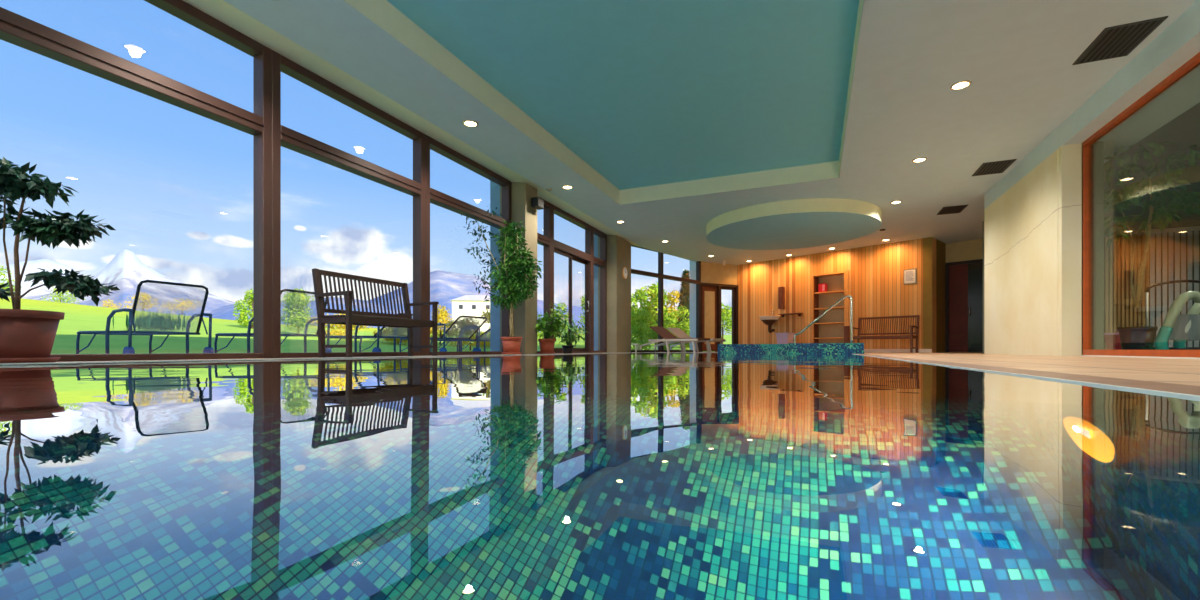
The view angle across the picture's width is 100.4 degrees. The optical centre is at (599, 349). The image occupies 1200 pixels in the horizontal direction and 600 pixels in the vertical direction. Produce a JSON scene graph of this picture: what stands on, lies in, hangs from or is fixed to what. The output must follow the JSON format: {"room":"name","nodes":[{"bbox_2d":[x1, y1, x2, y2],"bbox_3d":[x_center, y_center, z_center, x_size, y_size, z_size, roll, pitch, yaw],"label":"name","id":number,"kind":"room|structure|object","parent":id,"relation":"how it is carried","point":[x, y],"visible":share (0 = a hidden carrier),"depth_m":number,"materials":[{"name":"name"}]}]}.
{"room":"indoor swimming pool","nodes":[
{"label":"indoor swimming pool","id":0,"kind":"room"},
{"bbox_2d":[183,0,640,246],"bbox_3d":[-2.207,-3.075,6.664,0.640,0.580,15.500,0,0,23],"label":"ceiling beam","id":1,"kind":"structure","parent":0,"point":[220,10],"depth_m":5.40,"materials":[{"name":"paint"}]},
{"bbox_2d":[490,181,499,350],"bbox_3d":[-1.742,-1.565,8.859,0.200,3.500,0.400,0,0,23],"label":"wall","id":2,"kind":"structure","parent":0,"point":[494,188],"depth_m":8.68,"materials":[{"name":"concrete"}]},
{"bbox_2d":[500,182,536,353],"bbox_3d":[-1.416,-1.405,8.719,0.510,3.020,0.400,0,0,23],"label":"wall pillar","id":3,"kind":"structure","parent":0,"point":[525,317],"depth_m":8.53,"materials":[{"name":"paint"}]},
{"bbox_2d":[425,135,510,355],"bbox_3d":[-1.976,-1.405,7.626,0.165,2.980,2.050,0,0,23],"label":"window","id":4,"kind":"structure","parent":3,"relation":"attached to","point":[433,196],"depth_m":7.37,"materials":[{"name":"brown wood"}]},
{"bbox_2d":[531,197,543,209],"bbox_3d":[-1.087,-2.515,8.631,0.164,0.160,0.220,0,0,23],"label":"loudspeaker","id":5,"kind":"object","parent":3,"relation":"attached to","point":[537,203],"visible":1,"depth_m":8.55,"materials":[{"name":"black plastic"}]},
{"bbox_2d":[538,198,543,207],"bbox_3d":[-1.013,-2.515,8.600,0.004,0.136,0.190,0,0,23],"label":"grille","id":6,"kind":"object","parent":5,"relation":"attached to","point":[540,202],"depth_m":8.59,"materials":[{"name":"metal"}]},
{"bbox_2d":[537,196,551,353],"bbox_3d":[-1.210,-1.405,9.408,0.165,2.980,1.030,0,0,23],"label":"window","id":7,"kind":"structure","parent":3,"relation":"attached to","point":[545,240],"depth_m":9.80,"materials":[{"name":"brown metal"}]},
{"bbox_2d":[594,235,597,350],"bbox_3d":[0.095,-1.565,13.130,0.200,3.500,1.200,0,0,23],"label":"wall","id":8,"kind":"structure","parent":0,"point":[595,236],"depth_m":12.57,"materials":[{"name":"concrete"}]},
{"bbox_2d":[22,352,1199,385],"bbox_3d":[3.452,0.710,6.952,10.750,1.250,20.500,0,0,23],"label":"floor","id":9,"kind":"structure","parent":0,"point":[1164,370],"depth_m":2.97,"materials":[{"name":"tile"}]},
{"bbox_2d":[0,157,119,362],"bbox_3d":[-3.407,-0.537,3.008,0.960,1.243,0.478,0,0,-12],"label":"potted tree","id":10,"kind":"object","parent":9,"relation":"on","point":[26,336],"visible":0.99,"depth_m":2.95,"materials":[{"name":"green plant"}]},
{"bbox_2d":[0,0,271,361],"bbox_3d":[-3.595,-1.405,3.859,0.165,2.980,2.050,0,0,23],"label":"window","id":11,"kind":"structure","parent":9,"relation":"on","point":[18,30],"depth_m":4.29,"materials":[{"name":"brown metal"}]},
{"bbox_2d":[272,50,425,357],"bbox_3d":[-2.786,-1.405,5.742,0.165,2.980,2.050,0,0,23],"label":"window","id":12,"kind":"structure","parent":9,"relation":"on","point":[283,136],"depth_m":5.44,"materials":[{"name":"brown metal"}]},
{"bbox_2d":[312,268,438,357],"bbox_3d":[-2.434,-0.366,5.543,0.532,0.905,1.260,0,0,23],"label":"slatted bench","id":13,"kind":"object","parent":9,"relation":"on","point":[354,317],"visible":0.97,"depth_m":5.44,"materials":[{"name":"brown wood"}]},
{"bbox_2d":[461,207,541,354],"bbox_3d":[-1.504,-1.080,7.864,1.252,2.330,0.658,0,0,5],"label":"potted tree","id":14,"kind":"object","parent":9,"relation":"on","point":[524,266],"visible":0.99,"depth_m":7.78,"materials":[{"name":"green plant"}]},
{"bbox_2d":[535,300,568,353],"bbox_3d":[-0.913,-0.390,8.960,0.764,0.950,0.649,0,0,1],"label":"potted plant","id":15,"kind":"object","parent":9,"relation":"on","point":[546,345],"visible":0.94,"depth_m":8.86,"materials":[{"name":"green plant"}]},
{"bbox_2d":[550,319,588,353],"bbox_3d":[-0.668,-0.264,9.704,0.691,0.698,0.854,0,0,23],"label":"potted plant","id":16,"kind":"object","parent":9,"relation":"on","point":[567,348],"visible":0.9,"depth_m":9.66,"materials":[{"name":"green plant"}]},
{"bbox_2d":[552,204,591,352],"bbox_3d":[-0.630,-1.405,10.775,0.150,2.980,1.940,0,0,23],"label":"door","id":17,"kind":"structure","parent":9,"relation":"on","point":[574,254],"depth_m":11.04,"materials":[{"name":"brown metal"}]},
{"bbox_2d":[0,353,1199,599],"bbox_3d":[0.481,0.088,5.454,4.675,0.001,13.400,0,0,23],"label":"pool water","id":18,"kind":"object","parent":9,"relation":"in","point":[602,476],"visible":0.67,"depth_m":0.34,"materials":[{"name":"liquid"}]},
{"bbox_2d":[0,352,1199,398],"bbox_3d":[0.476,0.096,5.466,4.716,0.038,13.420,0,0,23],"label":"pool edge","id":19,"kind":"structure","parent":9,"relation":"on","point":[48,363],"depth_m":2.92,"materials":[{"name":"beige stone"}]},
{"bbox_2d":[640,326,711,352],"bbox_3d":[1.984,-0.267,13.345,0.660,0.712,1.885,0,0,-45],"label":"lounger","id":20,"kind":"object","parent":9,"relation":"on","point":[668,337],"visible":0.91,"depth_m":13.38,"materials":[{"name":"brown wood"}]},
{"bbox_2d":[657,328,725,351],"bbox_3d":[2.554,-0.267,14.145,0.660,0.712,1.885,0,0,-45],"label":"lounger","id":21,"kind":"object","parent":9,"relation":"on","point":[678,332],"visible":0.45,"depth_m":14.28,"materials":[{"name":"beige fabric"}]},
{"bbox_2d":[775,333,794,343],"bbox_3d":[5.543,-0.202,14.981,0.404,0.573,0.404,0,0,-42],"label":"waste bin","id":22,"kind":"object","parent":9,"relation":"on","point":[782,338],"visible":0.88,"depth_m":14.86,"materials":[{"name":"purple plastic"}]},
{"bbox_2d":[718,343,863,353],"bbox_3d":[4.217,0.610,11.358,2.875,1.450,3.600,0,0,23],"label":"whirlpool","id":23,"kind":"object","parent":9,"relation":"on","point":[790,348],"visible":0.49,"depth_m":9.59,"materials":[{"name":"tile"}]},
{"bbox_2d":[718,344,787,352],"bbox_3d":[4.474,0.160,11.955,2.875,0.550,2.300,0,0,23],"label":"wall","id":24,"kind":"structure","parent":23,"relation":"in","point":[722,348],"depth_m":11.16,"materials":[{"name":"tile"}]},
{"bbox_2d":[794,295,852,342],"bbox_3d":[4.361,-0.575,9.794,1.105,0.920,0.090,0,0,23],"label":"handrail","id":25,"kind":"object","parent":23,"relation":"on","point":[847,296],"visible":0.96,"depth_m":9.62,"materials":[{"name":"silver metal"}]},
{"bbox_2d":[844,326,849,342],"bbox_3d":[6.833,-0.278,13.833,0.100,0.727,0.120,0,0,-42],"label":"wood post","id":26,"kind":"object","parent":9,"relation":"on","point":[846,328],"visible":0.58,"depth_m":13.80,"materials":[{"name":"wood"}]},
{"bbox_2d":[853,315,918,352],"bbox_3d":[7.251,-0.381,12.756,0.553,0.934,1.430,0,0,-42],"label":"slatted bench","id":27,"kind":"object","parent":9,"relation":"on","point":[911,336],"visible":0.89,"depth_m":12.71,"materials":[{"name":"brown wood"}]},
{"bbox_2d":[859,354,1199,395],"bbox_3d":[2.716,0.234,4.492,0.169,0.301,13.400,0,0,23],"label":"coping","id":28,"kind":"object","parent":9,"relation":"attached to","point":[1159,386],"visible":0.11,"depth_m":1.43,"materials":[{"name":"stone"}]},
{"bbox_2d":[598,234,630,352],"bbox_3d":[0.416,-1.405,12.992,0.500,3.020,1.200,0,0,23],"label":"wall pillar","id":29,"kind":"structure","parent":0,"point":[618,249],"depth_m":12.52,"materials":[{"name":"paint"}]},
{"bbox_2d":[592,227,606,352],"bbox_3d":[-0.066,-1.405,12.068,0.165,2.980,0.880,0,0,23],"label":"window","id":30,"kind":"structure","parent":29,"relation":"attached to","point":[602,262],"depth_m":12.38,"materials":[{"name":"brown metal"}]},
{"bbox_2d":[622,267,627,278],"bbox_3d":[0.646,-1.955,12.839,0.043,0.310,0.310,0,0,23],"label":"wall clock","id":31,"kind":"object","parent":29,"relation":"attached to","point":[624,270],"visible":1,"depth_m":12.77,"materials":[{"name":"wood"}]},
{"bbox_2d":[387,0,858,189],"bbox_3d":[0.117,-3.215,4.195,3.920,0.300,10.300,0,0,23],"label":"ceiling","id":32,"kind":"structure","parent":0,"point":[645,93],"depth_m":5.54,"materials":[{"name":"teal paint"}]},
{"bbox_2d":[631,244,700,351],"bbox_3d":[1.942,-1.405,14.663,0.121,2.980,3.495,0,0,44],"label":"window","id":33,"kind":"structure","parent":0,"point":[659,275],"depth_m":14.47,"materials":[{"name":"brown wood"}]},
{"bbox_2d":[690,261,695,349],"bbox_3d":[3.038,-1.565,16.090,0.290,3.500,0.120,0,0,44],"label":"wall","id":34,"kind":"structure","parent":0,"point":[692,263],"depth_m":16.07,"materials":[{"name":"paint"}]},
{"bbox_2d":[223,0,1196,264],"bbox_3d":[3.594,-3.075,6.510,10.140,0.580,19.800,0,0,23],"label":"ceiling","id":35,"kind":"structure","parent":0,"point":[1018,57],"depth_m":5.76,"materials":[{"name":"paint"}]},
{"bbox_2d":[463,120,477,126],"bbox_3d":[-1.596,-2.774,6.162,0.188,0.022,0.188,0,0,23],"label":"recessed light","id":36,"kind":"object","parent":35,"relation":"in","point":[469,123],"visible":1,"depth_m":6.14,"materials":[{"name":"silver metal"}]},
{"bbox_2d":[912,157,926,162],"bbox_3d":[4.693,-2.774,7.344,0.188,0.022,0.188,0,0,23],"label":"recessed light","id":37,"kind":"object","parent":35,"relation":"in","point":[921,159],"visible":1,"depth_m":7.32,"materials":[{"name":"silver metal"}]},
{"bbox_2d":[937,205,967,214],"bbox_3d":[7.026,-2.779,9.987,0.400,0.012,0.600,0,0,23],"label":"ceiling vent","id":38,"kind":"object","parent":35,"relation":"in","point":[950,209],"visible":1,"depth_m":9.95,"materials":[{"name":"metal"}]},
{"bbox_2d":[950,80,971,89],"bbox_3d":[3.800,-2.774,5.267,0.188,0.022,0.188,0,0,23],"label":"recessed light","id":39,"kind":"object","parent":35,"relation":"in","point":[963,84],"visible":1,"depth_m":5.25,"materials":[{"name":"silver metal"}]},
{"bbox_2d":[972,159,1016,175],"bbox_3d":[6.031,-2.779,7.671,0.400,0.012,0.600,0,0,23],"label":"ceiling vent","id":40,"kind":"object","parent":35,"relation":"in","point":[996,167],"visible":1,"depth_m":7.65,"materials":[{"name":"metal"}]},
{"bbox_2d":[1072,16,1167,64],"bbox_3d":[4.680,-2.779,4.530,0.400,0.012,0.600,0,0,23],"label":"ceiling vent","id":41,"kind":"object","parent":35,"relation":"in","point":[1117,41],"visible":1,"depth_m":4.50,"materials":[{"name":"metal"}]},
{"bbox_2d":[701,262,736,284],"bbox_3d":[3.820,-2.615,16.314,1.516,1.000,0.200,0,0,-25],"label":"wall","id":42,"kind":"structure","parent":0,"point":[716,273],"depth_m":16.21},
{"bbox_2d":[701,283,737,351],"bbox_3d":[3.831,-1.015,16.291,1.516,2.200,0.250,0,0,-25],"label":"door","id":43,"kind":"structure","parent":42,"relation":"in","point":[710,292],"depth_m":16.17,"materials":[{"name":"brown wood"}]},
{"bbox_2d":[706,198,881,249],"bbox_3d":[4.158,-2.669,11.000,3.560,0.272,3.560,0,0,23],"label":"ceiling","id":44,"kind":"structure","parent":0,"point":[813,222],"depth_m":10.16,"materials":[{"name":"paint"}]},
{"bbox_2d":[819,275,843,342],"bbox_3d":[6.790,-1.082,14.528,0.060,2.093,0.881,0,0,-42],"label":"wall","id":45,"kind":"structure","parent":0,"point":[834,283],"depth_m":14.52,"materials":[{"name":"wood"}]},
{"bbox_2d":[737,237,935,352],"bbox_3d":[6.524,-1.515,14.593,0.350,3.200,5.552,0,0,-42],"label":"wall","id":46,"kind":"structure","parent":0,"point":[877,288],"depth_m":13.84,"materials":[{"name":"brown wood"}]},
{"bbox_2d":[759,310,779,332],"bbox_3d":[5.225,-0.852,15.413,0.630,0.715,0.630,0,0,-42],"label":"washbasin","id":47,"kind":"object","parent":46,"relation":"attached to","point":[769,321],"visible":1,"depth_m":15.28,"materials":[{"name":"white ceramic"}]},
{"bbox_2d":[778,287,784,308],"bbox_3d":[5.558,-1.569,15.318,0.130,0.674,0.160,0,0,-42],"label":"upper cabinet","id":48,"kind":"object","parent":46,"relation":"attached to","point":[781,290],"visible":1,"depth_m":15.27,"materials":[{"name":"brown wood"}]},
{"bbox_2d":[811,270,848,342],"bbox_3d":[6.660,-1.112,14.373,0.320,2.153,1.061,0,0,-42],"label":"wall shelving","id":49,"kind":"object","parent":46,"relation":"attached to","point":[816,308],"visible":0.79,"depth_m":14.51,"materials":[{"name":"brown wood"}]},
{"bbox_2d":[818,283,826,291],"bbox_3d":[6.486,-1.778,14.551,0.164,0.249,0.200,0,0,-42],"label":"box","id":50,"kind":"object","parent":49,"relation":"on","point":[821,287],"visible":0.86,"depth_m":14.48,"materials":[{"name":"red plastic"}]},
{"bbox_2d":[864,349,931,352],"bbox_3d":[6.386,0.040,14.470,0.026,0.090,5.552,0,0,-42],"label":"baseboard","id":51,"kind":"structure","parent":46,"relation":"attached to","point":[865,350],"depth_m":12.93,"materials":[{"name":"white paint"}]},
{"bbox_2d":[904,269,916,283],"bbox_3d":[7.909,-1.855,12.758,0.020,0.372,0.292,0,0,-42],"label":"notice","id":52,"kind":"object","parent":46,"relation":"attached to","point":[910,275],"visible":1,"depth_m":12.74,"materials":[{"name":"white paper"}]},
{"bbox_2d":[906,271,913,280],"bbox_3d":[7.901,-1.867,12.753,0.002,0.238,0.187,0,0,-42],"label":"print","id":53,"kind":"object","parent":52,"relation":"attached to","point":[908,272],"depth_m":12.76},
{"bbox_2d":[923,237,945,352],"bbox_3d":[8.618,-1.515,12.880,1.199,3.200,0.200,0,0,-42],"label":"wall","id":54,"kind":"structure","parent":0,"point":[927,242],"depth_m":12.65,"materials":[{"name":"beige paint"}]},
{"bbox_2d":[946,239,982,352],"bbox_3d":[10.135,-1.515,12.309,0.300,3.200,2.680,0,0,-42],"label":"wall","id":55,"kind":"structure","parent":0,"point":[972,249],"depth_m":12.90,"materials":[{"name":"paint"}]},
{"bbox_2d":[945,259,982,351],"bbox_3d":[10.044,-1.095,12.228,0.142,2.360,2.680,0,0,-42],"label":"door","id":56,"kind":"structure","parent":55,"relation":"in","point":[963,279],"depth_m":12.92,"materials":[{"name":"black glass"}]},
{"bbox_2d":[984,143,1081,355],"bbox_3d":[6.413,-1.215,7.545,0.238,2.600,3.070,0,0,23],"label":"wall","id":57,"kind":"structure","parent":0,"point":[1033,230],"depth_m":6.82,"materials":[{"name":"beige paint"}]},
{"bbox_2d":[1082,52,1199,356],"bbox_3d":[4.040,-1.222,1.724,0.080,2.585,9.500,0,0,23],"label":"window","id":58,"kind":"structure","parent":57,"relation":"in","point":[1194,61],"depth_m":5.83,"materials":[{"name":"orange wood"}]},
{"bbox_2d":[1082,142,1082,354],"bbox_3d":[5.893,-1.215,6.085,0.040,2.600,0.035,0,0,23],"label":"wall","id":59,"kind":"structure","parent":0,"point":[1082,142],"depth_m":6.08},
{"bbox_2d":[983,141,1199,353],"bbox_3d":[9.069,-1.290,7.116,4.960,2.750,4.360,0,0,23],"label":"wall","id":60,"kind":"structure","parent":0,"point":[1097,148],"depth_m":6.08,"materials":[{"name":"beige paint"}]},
{"bbox_2d":[1104,235,1148,349],"bbox_3d":[9.472,-1.000,8.990,0.600,2.070,0.060,0,0,23],"label":"panel","id":61,"kind":"object","parent":60,"relation":"attached to","point":[1119,311],"visible":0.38,"depth_m":9.00,"materials":[{"name":"brown wood"}]},
{"bbox_2d":[1150,226,1199,346],"bbox_3d":[10.861,-1.075,8.387,2.430,2.080,0.070,0,0,23],"label":"vertical blind","id":62,"kind":"object","parent":60,"relation":"attached to","point":[1195,229],"visible":0.71,"depth_m":8.75,"materials":[{"name":"white paint"}]},
{"bbox_2d":[984,0,1199,208],"bbox_3d":[4.619,-2.750,2.640,0.800,0.470,13.500,0,0,23],"label":"beam","id":63,"kind":"structure","parent":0,"point":[1179,42],"depth_m":5.18,"materials":[{"name":"paint"}]},
{"bbox_2d":[1081,355,1199,358],"bbox_3d":[3.982,0.088,1.243,0.365,0.034,10.430,0,0,23],"label":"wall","id":64,"kind":"structure","parent":0,"point":[1081,355],"depth_m":4.92,"materials":[{"name":"white paint"}]},
{"bbox_2d":[1104,102,1199,200],"bbox_3d":[7.264,-2.990,2.210,4.400,0.650,14.800,0,0,23],"label":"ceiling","id":65,"kind":"structure","parent":0,"point":[1183,130],"depth_m":6.71,"materials":[{"name":"white paint"}]},
{"bbox_3d":[7.149,0.235,2.260,4.650,0.300,14.800,0,0,23],"label":"floor","id":66,"kind":"structure","parent":0,"visible":0},
{"bbox_2d":[1104,333,1121,349],"bbox_3d":[8.857,-0.097,8.500,0.424,0.363,0.424,0,0,-42],"label":"waste bin","id":67,"kind":"object","parent":66,"relation":"on","point":[1112,340],"visible":0.26,"depth_m":8.45,"materials":[{"name":"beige plastic"}]},
{"bbox_2d":[1104,142,1199,349],"bbox_3d":[6.783,-1.239,6.191,1.344,2.648,0.639,0,0,8],"label":"potted tree","id":68,"kind":"object","parent":66,"relation":"on","point":[1131,338],"visible":0.84,"depth_m":6.14,"materials":[{"name":"green plant"}]},
{"bbox_2d":[1145,280,1199,325],"bbox_3d":[8.436,-0.465,7.300,0.938,1.101,0.040,0,0,0],"label":"rail","id":69,"kind":"object","parent":66,"relation":"on","point":[1173,281],"visible":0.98,"depth_m":7.29,"materials":[{"name":"metal"}]},
{"bbox_2d":[1153,291,1199,349],"bbox_3d":[7.026,-0.310,6.123,0.588,0.790,0.353,0,0,0],"label":"exercise machine","id":70,"kind":"object","parent":66,"relation":"on","point":[1175,326],"visible":0.89,"depth_m":6.00,"materials":[{"name":"teal plastic"}]},
{"bbox_2d":[1173,302,1199,347],"bbox_3d":[8.086,-0.310,6.824,0.650,0.790,0.353,0,0,0],"label":"exercise machine","id":71,"kind":"object","parent":66,"relation":"on","point":[1195,309],"visible":0.37,"depth_m":6.71,"materials":[{"name":"teal plastic"}]},
{"label":"outside","id":72,"kind":"structure","parent":0,"visible":0},
{"bbox_2d":[26,249,237,316],"bbox_3d":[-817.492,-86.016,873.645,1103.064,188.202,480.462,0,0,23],"label":"mountain","id":73,"kind":"structure","parent":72,"point":[126,270],"depth_m":755.52},
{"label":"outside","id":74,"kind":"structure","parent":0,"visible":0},
{"bbox_2d":[0,259,80,298],"bbox_3d":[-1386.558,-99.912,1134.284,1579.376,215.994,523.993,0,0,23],"label":"mountain","id":75,"kind":"structure","parent":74,"point":[32,266],"depth_m":1064.41},
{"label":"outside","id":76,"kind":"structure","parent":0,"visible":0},
{"bbox_2d":[370,270,584,333],"bbox_3d":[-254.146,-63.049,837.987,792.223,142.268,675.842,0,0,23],"label":"mountain","id":77,"kind":"structure","parent":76,"point":[445,286],"depth_m":723.74},
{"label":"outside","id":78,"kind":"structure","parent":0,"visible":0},
{"bbox_2d":[206,297,397,327],"bbox_3d":[-405.131,-32.563,685.742,679.815,81.296,416.486,0,0,23],"label":"mountain","id":79,"kind":"structure","parent":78,"point":[226,312],"depth_m":622.68},
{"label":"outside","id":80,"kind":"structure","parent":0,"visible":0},
{"bbox_3d":[-4.789,0.250,5.760,3.450,0.270,18.800,0,0,23],"label":"patio","id":81,"kind":"object","parent":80,"visible":0},
{"bbox_2d":[76,280,213,353],"bbox_3d":[-5.269,-0.313,5.787,1.275,0.847,0.790,0,0,23],"label":"chair","id":82,"kind":"object","parent":81,"relation":"on","point":[129,349],"visible":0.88,"depth_m":5.64,"materials":[{"name":"metal"}]},
{"bbox_2d":[214,318,252,352],"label":"chair","id":83,"kind":"object","parent":81,"relation":"on","point":[248,335],"depth_m":6.38,"materials":[{"name":"metal"}]},
{"bbox_2d":[281,289,317,352],"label":"chair","id":84,"kind":"object","parent":81,"relation":"on","point":[305,335],"depth_m":6.70,"materials":[{"name":"metal"}]},
{"bbox_2d":[325,299,331,351],"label":"chair","id":85,"kind":"object","parent":81,"relation":"on","point":[328,325],"depth_m":6.70,"materials":[{"name":"metal"}]},
{"bbox_2d":[325,313,412,351],"bbox_3d":[-3.447,-0.207,7.741,1.540,0.634,0.790,0,0,23],"label":"chair","id":86,"kind":"object","parent":81,"relation":"on","point":[355,337],"visible":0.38,"depth_m":7.40,"materials":[{"name":"metal"}]},
{"bbox_2d":[399,315,486,351],"bbox_3d":[-2.762,-0.224,8.851,1.516,0.667,0.790,0,0,31],"label":"chair","id":87,"kind":"object","parent":81,"relation":"on","point":[443,349],"visible":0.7,"depth_m":8.85,"materials":[{"name":"metal"}]},
{"bbox_2d":[437,328,489,351],"bbox_3d":[-2.629,-0.190,10.502,1.561,0.600,0.790,0,0,25],"label":"chair","id":88,"kind":"object","parent":81,"relation":"on","point":[488,330],"visible":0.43,"depth_m":10.17,"materials":[{"name":"metal"}]},
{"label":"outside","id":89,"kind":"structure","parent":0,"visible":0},
{"bbox_2d":[0,297,731,353],"bbox_3d":[-50.814,-1.697,69.473,137.750,3.684,207.500,0,0,23],"label":"lawn","id":90,"kind":"structure","parent":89,"point":[77,317],"depth_m":12.84,"materials":[{"name":"green plant"}]},
{"bbox_2d":[0,266,21,296],"bbox_3d":[-36.463,-3.692,30.100,2.781,2.921,2.480,0,0,23],"label":"broadleaf tree","id":91,"kind":"object","parent":90,"relation":"on","point":[2,268],"visible":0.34,"depth_m":30.09,"materials":[{"name":"green plant"}]},
{"bbox_2d":[41,287,85,303],"bbox_3d":[-49.612,-4.347,45.966,2.917,3.158,2.898,0,0,23],"label":"shrub","id":92,"kind":"object","parent":90,"relation":"on","point":[54,289],"visible":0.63,"depth_m":45.93,"materials":[{"name":"green plant"}]},
{"bbox_2d":[99,299,118,308],"bbox_3d":[-58.744,-4.572,60.017,2.276,2.951,2.938,0,0,-33],"label":"shrub","id":93,"kind":"object","parent":90,"relation":"on","point":[103,304],"visible":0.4,"depth_m":59.90,"materials":[{"name":"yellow plant"}]},
{"bbox_2d":[119,292,158,310],"bbox_3d":[-40.544,-3.753,43.970,2.704,2.612,2.471,0,0,-6],"label":"shrub","id":94,"kind":"object","parent":90,"relation":"on","point":[143,307],"visible":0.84,"depth_m":43.98,"materials":[{"name":"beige plant"}]},
{"bbox_2d":[112,311,190,330],"bbox_3d":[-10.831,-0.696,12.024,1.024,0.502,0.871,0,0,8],"label":"ornamental grass","id":95,"kind":"object","parent":90,"relation":"on","point":[155,322],"depth_m":11.91,"materials":[{"name":"plant"}]},
{"bbox_2d":[156,298,201,314],"bbox_3d":[-36.827,-3.429,44.112,2.949,2.214,3.162,0,0,23],"label":"shrub","id":96,"kind":"object","parent":90,"relation":"on","point":[177,304],"visible":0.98,"depth_m":43.76,"materials":[{"name":"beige plant"}]},
{"bbox_2d":[233,288,252,328],"bbox_3d":[-13.269,-1.458,19.004,1.105,1.768,1.220,0,0,23],"label":"broadleaf tree","id":97,"kind":"object","parent":90,"relation":"on","point":[243,312],"visible":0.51,"depth_m":18.81,"materials":[{"name":"green plant"}]},
{"bbox_2d":[281,287,314,333],"bbox_3d":[-10.258,-1.215,16.981,1.556,1.795,1.015,0,0,36],"label":"broadleaf tree","id":98,"kind":"object","parent":90,"relation":"on","point":[297,301],"visible":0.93,"depth_m":16.74,"materials":[{"name":"green plant"}]},
{"bbox_2d":[305,313,372,335],"bbox_3d":[-7.640,-0.616,14.935,1.852,0.987,1.866,0,0,23],"label":"shrub","id":99,"kind":"object","parent":90,"relation":"on","point":[332,332],"visible":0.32,"depth_m":14.54,"materials":[{"name":"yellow plant"}]},
{"bbox_2d":[373,327,407,344],"bbox_3d":[-6.222,-0.517,15.082,1.408,1.136,1.525,0,0,23],"label":"shrub","id":100,"kind":"object","parent":90,"relation":"on","point":[387,332],"visible":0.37,"depth_m":14.75,"materials":[{"name":"green plant"}]},
{"bbox_2d":[430,304,455,344],"bbox_3d":[-5.460,-0.744,16.964,0.920,1.546,1.314,0,0,45],"label":"shrub","id":101,"kind":"object","parent":90,"relation":"on","point":[442,316],"visible":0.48,"depth_m":16.97,"materials":[{"name":"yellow plant"}]},
{"bbox_2d":[445,318,489,349],"bbox_3d":[-3.983,-0.388,15.004,1.287,1.259,1.066,0,0,23],"label":"shrub","id":102,"kind":"object","parent":90,"relation":"on","point":[461,323],"visible":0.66,"depth_m":14.86,"materials":[{"name":"green plant"}]},
{"bbox_2d":[450,295,489,331],"bbox_3d":[-15.252,-4.218,62.000,5.400,5.005,6.400,0,0,-7],"label":"house","id":103,"kind":"structure","parent":90,"relation":"on","point":[466,305],"depth_m":59.03,"materials":[{"name":"paint"}]},
{"bbox_2d":[481,309,489,347],"bbox_3d":[-3.423,-0.610,16.962,1.429,1.629,0.868,0,0,-26],"label":"shrub","id":104,"kind":"object","parent":90,"relation":"on","point":[487,313],"visible":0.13,"depth_m":16.86,"materials":[{"name":"green plant"}]},
{"bbox_2d":[554,302,573,339],"bbox_3d":[-2.060,-1.314,26.025,1.354,2.251,1.217,0,0,23],"label":"broadleaf tree","id":105,"kind":"object","parent":90,"relation":"on","point":[563,307],"visible":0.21,"depth_m":25.93,"materials":[{"name":"green plant"}]},
{"bbox_2d":[557,325,584,346],"bbox_3d":[-1.161,-0.502,21.958,2.117,1.183,1.948,0,0,23],"label":"shrub","id":106,"kind":"object","parent":90,"relation":"on","point":[582,332],"visible":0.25,"depth_m":21.98,"materials":[{"name":"green plant"}]},
{"bbox_2d":[577,295,584,328],"bbox_3d":[-0.519,-1.507,25.965,1.254,2.684,1.406,0,0,23],"label":"broadleaf tree","id":107,"kind":"object","parent":90,"relation":"on","point":[582,300],"visible":0.13,"depth_m":25.94,"materials":[{"name":"green plant"}]},
{"bbox_2d":[631,288,647,339],"bbox_3d":[2.137,-1.734,26.914,1.939,3.161,1.533,0,0,23],"label":"broadleaf tree","id":108,"kind":"object","parent":90,"relation":"on","point":[634,298],"visible":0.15,"depth_m":26.77,"materials":[{"name":"green plant"}]},
{"bbox_2d":[631,307,655,349],"bbox_3d":[1.554,-0.697,20.008,1.201,2.002,1.628,0,0,-41],"label":"shrub","id":109,"kind":"object","parent":90,"relation":"on","point":[639,317],"visible":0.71,"depth_m":19.79,"materials":[{"name":"green plant"}]},
{"bbox_2d":[636,282,677,344],"bbox_3d":[2.785,-1.701,25.111,2.379,3.419,1.608,0,0,-32],"label":"broadleaf tree","id":110,"kind":"object","parent":90,"relation":"on","point":[651,306],"visible":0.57,"depth_m":24.76,"materials":[{"name":"green plant"}]},
{"bbox_2d":[647,311,674,349],"bbox_3d":[2.454,-0.611,20.049,1.095,1.833,1.286,0,0,23],"label":"shrub","id":111,"kind":"object","parent":90,"relation":"on","point":[664,313],"visible":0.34,"depth_m":20.05,"materials":[{"name":"green plant"}]},
{"bbox_2d":[663,290,679,335],"bbox_3d":[3.946,-1.662,27.072,1.918,3.049,1.925,0,0,23],"label":"broadleaf tree","id":112,"kind":"object","parent":90,"relation":"on","point":[670,297],"visible":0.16,"depth_m":26.92,"materials":[{"name":"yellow plant"}]},
{"bbox_2d":[675,269,689,348],"bbox_3d":[3.970,-1.772,22.994,1.292,3.807,1.319,0,0,-14],"label":"conifer","id":113,"kind":"object","parent":90,"relation":"on","point":[684,291],"visible":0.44,"depth_m":22.86,"materials":[{"name":"green plant"}]},
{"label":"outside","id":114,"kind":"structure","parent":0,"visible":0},
{"bbox_2d":[686,341,731,351],"bbox_3d":[38.816,-1.229,45.083,46.200,3.028,87.500,0,0,23],"label":"lawn","id":115,"kind":"structure","parent":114,"point":[727,342],"depth_m":26.15,"materials":[{"name":"green plant"}]},
{"bbox_2d":[669,305,689,349],"bbox_3d":[3.443,-0.805,20.977,1.817,2.089,1.674,0,0,23],"label":"shrub","id":116,"kind":"object","parent":115,"relation":"on","point":[685,326],"visible":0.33,"depth_m":20.75,"materials":[{"name":"green plant"}]},
{"bbox_2d":[721,302,731,342],"bbox_3d":[5.913,-1.106,23.996,1.673,2.271,1.620,0,0,23],"label":"shrub","id":117,"kind":"object","parent":115,"relation":"on","point":[726,313],"visible":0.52,"depth_m":23.73,"materials":[{"name":"green plant"}]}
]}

